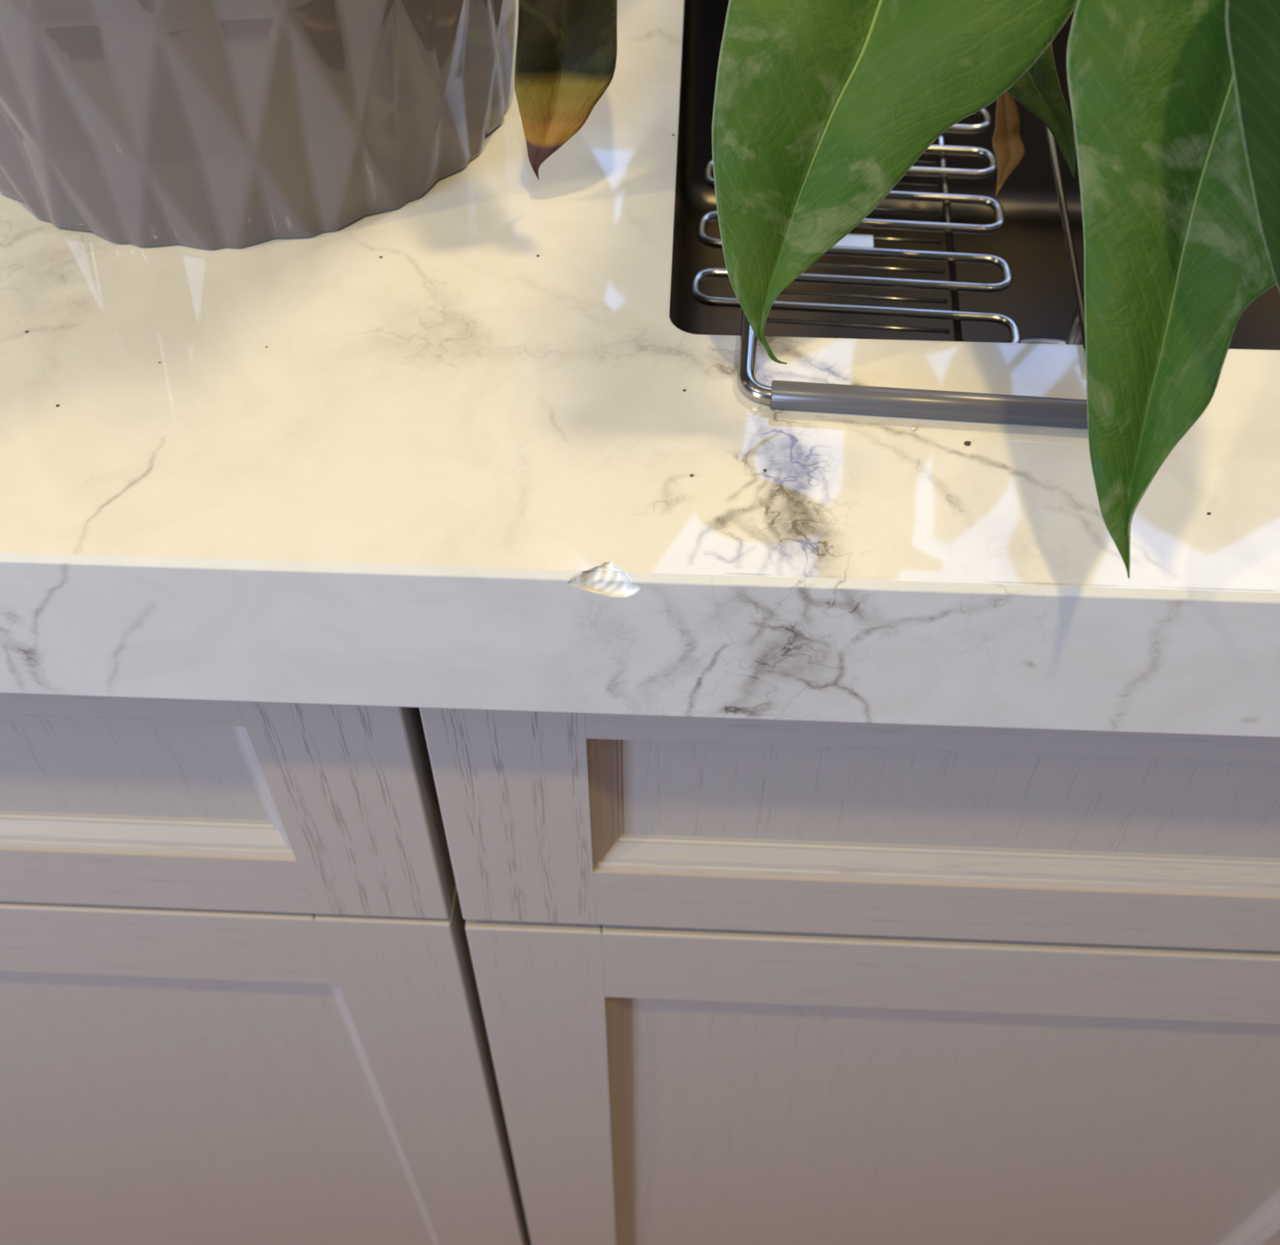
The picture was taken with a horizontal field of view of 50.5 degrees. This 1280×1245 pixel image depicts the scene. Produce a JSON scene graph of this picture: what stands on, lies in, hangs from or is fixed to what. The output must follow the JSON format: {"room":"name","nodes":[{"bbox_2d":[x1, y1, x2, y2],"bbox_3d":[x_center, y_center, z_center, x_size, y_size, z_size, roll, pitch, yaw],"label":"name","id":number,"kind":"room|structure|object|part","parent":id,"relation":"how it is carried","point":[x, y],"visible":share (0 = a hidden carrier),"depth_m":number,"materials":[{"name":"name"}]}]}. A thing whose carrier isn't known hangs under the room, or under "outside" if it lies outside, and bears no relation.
{"room":"kitchen","nodes":[
{"label":"kitchen","id":0,"kind":"room"},
{"bbox_3d":[-0.031,1.304,0.427,5.200,0.050,3.320,2,50,2],"label":"floor","id":1,"kind":"structure","parent":0,"visible":0},
{"bbox_2d":[0,693,531,1244],"bbox_3d":[-0.293,0.050,0.896,0.473,0.844,0.580,2,50,2],"label":"base cabinet","id":2,"kind":"object","parent":1,"relation":"on","point":[240,1002],"visible":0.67,"depth_m":0.57,"materials":[{"name":"paint"}]},
{"bbox_3d":[-0.305,0.006,0.408,0.372,0.036,0.019,2,50,2],"label":"rail","id":3,"kind":"part","parent":2,"relation":"part of","materials":[{"name":"paint"}]},
{"bbox_3d":[-0.305,0.041,0.455,0.356,0.065,0.006,2,50,2],"label":"drawer","id":4,"kind":"part","parent":2,"relation":"part of","materials":[{"name":"paint"}]},
{"bbox_3d":[-0.305,0.069,0.478,0.372,0.010,0.012,2,50,2],"label":"moulding","id":5,"kind":"part","parent":2,"relation":"part of","materials":[{"name":"paint"}]},
{"bbox_3d":[-0.305,0.082,0.498,0.372,0.039,0.019,2,50,2],"label":"rail","id":6,"kind":"part","parent":2,"relation":"part of","materials":[{"name":"paint"}]},
{"bbox_3d":[-0.305,0.115,0.538,0.368,0.055,0.019,2,50,2],"label":"rail","id":7,"kind":"part","parent":2,"relation":"part of","materials":[{"name":"paint"}]},
{"bbox_3d":[-0.305,0.280,0.739,0.352,0.450,0.006,2,50,2],"label":"door","id":8,"kind":"part","parent":2,"relation":"part of","materials":[{"name":"paint"}]},
{"bbox_3d":[-0.124,0.052,0.446,0.010,0.080,0.012,2,50,2],"label":"moulding","id":9,"kind":"part","parent":2,"relation":"part of","materials":[{"name":"paint"}]},
{"bbox_3d":[-0.126,0.291,0.730,0.010,0.466,0.012,2,50,2],"label":"moulding","id":10,"kind":"part","parent":2,"relation":"part of","materials":[{"name":"paint"}]},
{"bbox_2d":[418,707,1279,1244],"bbox_3d":[0.178,0.065,0.883,0.465,0.844,0.580,2,50,2],"label":"base cabinet","id":11,"kind":"object","parent":1,"relation":"on","point":[740,981],"visible":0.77,"depth_m":0.52,"materials":[{"name":"paint"}]},
{"bbox_3d":[-0.011,0.056,0.443,0.010,0.080,0.012,2,50,2],"label":"moulding","id":12,"kind":"part","parent":11,"relation":"part of","materials":[{"name":"paint"}]},
{"bbox_3d":[-0.009,0.295,0.728,0.010,0.464,0.012,2,50,2],"label":"moulding","id":13,"kind":"part","parent":11,"relation":"part of","materials":[{"name":"paint"}]},
{"bbox_2d":[0,0,1279,737],"bbox_3d":[0.022,-0.230,0.542,2.400,0.056,0.620,2,50,2],"label":"countertop","id":14,"kind":"structure","parent":11,"relation":"on","point":[454,466],"depth_m":0.35,"materials":[{"name":"stone"}]},
{"bbox_2d":[0,0,516,249],"bbox_3d":[-0.133,-0.231,0.401,0.213,0.162,0.213,-7,50,-6],"label":"planter","id":15,"kind":"object","parent":14,"relation":"on","point":[202,124],"visible":1,"depth_m":0.38,"materials":[{"name":"ceramic"}]},
{"bbox_2d":[514,0,617,179],"bbox_3d":[-0.125,-0.392,0.416,0.361,0.312,0.406,2,50,2],"label":"leaf","id":16,"kind":"object","parent":15,"relation":"in","point":[566,55],"visible":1,"depth_m":0.39,"materials":[{"name":"green plant"}]},
{"bbox_2d":[909,425,917,431],"bbox_3d":[0.072,-0.051,0.355,0.002,0.001,0.002,29,56,22],"label":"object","id":17,"kind":"object","parent":14,"relation":"on","point":[912,428],"visible":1,"depth_m":0.35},
{"bbox_2d":[964,440,970,445],"bbox_3d":[0.085,-0.046,0.352,0.002,0.001,0.002,2,50,2],"label":"grit","id":18,"kind":"object","parent":14,"relation":"on","point":[966,442],"visible":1,"depth_m":0.35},
{"bbox_2d":[670,0,1279,350],"bbox_3d":[0.199,-0.150,0.580,0.405,0.189,0.418,2,50,2],"label":"sink","id":19,"kind":"object","parent":14,"relation":"in","point":[1040,299],"visible":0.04,"depth_m":0.73,"materials":[{"name":"grey metal"}]},
{"bbox_2d":[689,18,1088,428],"bbox_3d":[0.091,-0.201,0.515,0.131,0.064,0.431,4,50,4],"label":"rack","id":20,"kind":"object","parent":19,"relation":"in","point":[782,394],"visible":0.51,"depth_m":0.47,"materials":[{"name":"silver metal"}]},
{"bbox_3d":[0.070,-0.140,0.500,0.032,0.001,0.010,4,50,4],"label":"steel plate","id":21,"kind":"part","parent":20,"relation":"part of","materials":[{"name":"silver metal"}]},
{"bbox_3d":[0.101,-0.201,0.509,0.111,0.051,0.422,4,50,4],"label":"handle","id":22,"kind":"part","parent":20,"relation":"part of","materials":[{"name":"silver metal"}]},
{"bbox_3d":[0.166,0.022,0.395,0.364,0.036,0.019,2,50,2],"label":"rail","id":23,"kind":"part","parent":11,"relation":"part of","materials":[{"name":"paint"}]},
{"bbox_3d":[0.166,0.098,0.485,0.364,0.039,0.019,2,50,2],"label":"rail","id":24,"kind":"part","parent":11,"relation":"part of","materials":[{"name":"paint"}]},
{"bbox_3d":[0.166,0.085,0.465,0.364,0.010,0.012,2,50,2],"label":"moulding","id":25,"kind":"part","parent":11,"relation":"part of","materials":[{"name":"paint"}]},
{"bbox_3d":[0.166,0.132,0.526,0.360,0.054,0.019,2,50,2],"label":"rail","id":26,"kind":"part","parent":11,"relation":"part of","materials":[{"name":"paint"}]},
{"bbox_3d":[0.166,0.057,0.442,0.348,0.065,0.006,2,50,2],"label":"drawer","id":27,"kind":"part","parent":11,"relation":"part of","materials":[{"name":"paint"}]},
{"bbox_3d":[0.166,0.296,0.727,0.344,0.449,0.006,2,50,2],"label":"door","id":28,"kind":"part","parent":11,"relation":"part of","materials":[{"name":"paint"}]},
{"bbox_3d":[0.341,0.306,0.718,0.010,0.464,0.012,2,50,2],"label":"moulding","id":29,"kind":"part","parent":11,"relation":"part of","materials":[{"name":"paint"}]},
{"bbox_3d":[0.362,-0.453,0.618,0.128,0.115,0.128,2,50,2],"label":"flower pot","id":30,"kind":"object","parent":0,"visible":0},
{"bbox_2d":[711,0,1279,577],"bbox_3d":[0.199,-0.300,0.398,0.347,0.256,0.602,2,50,2],"label":"leafy plant","id":31,"kind":"object","parent":30,"relation":"in","point":[821,108],"visible":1,"depth_m":0.28,"materials":[{"name":"green plant"}]}
]}

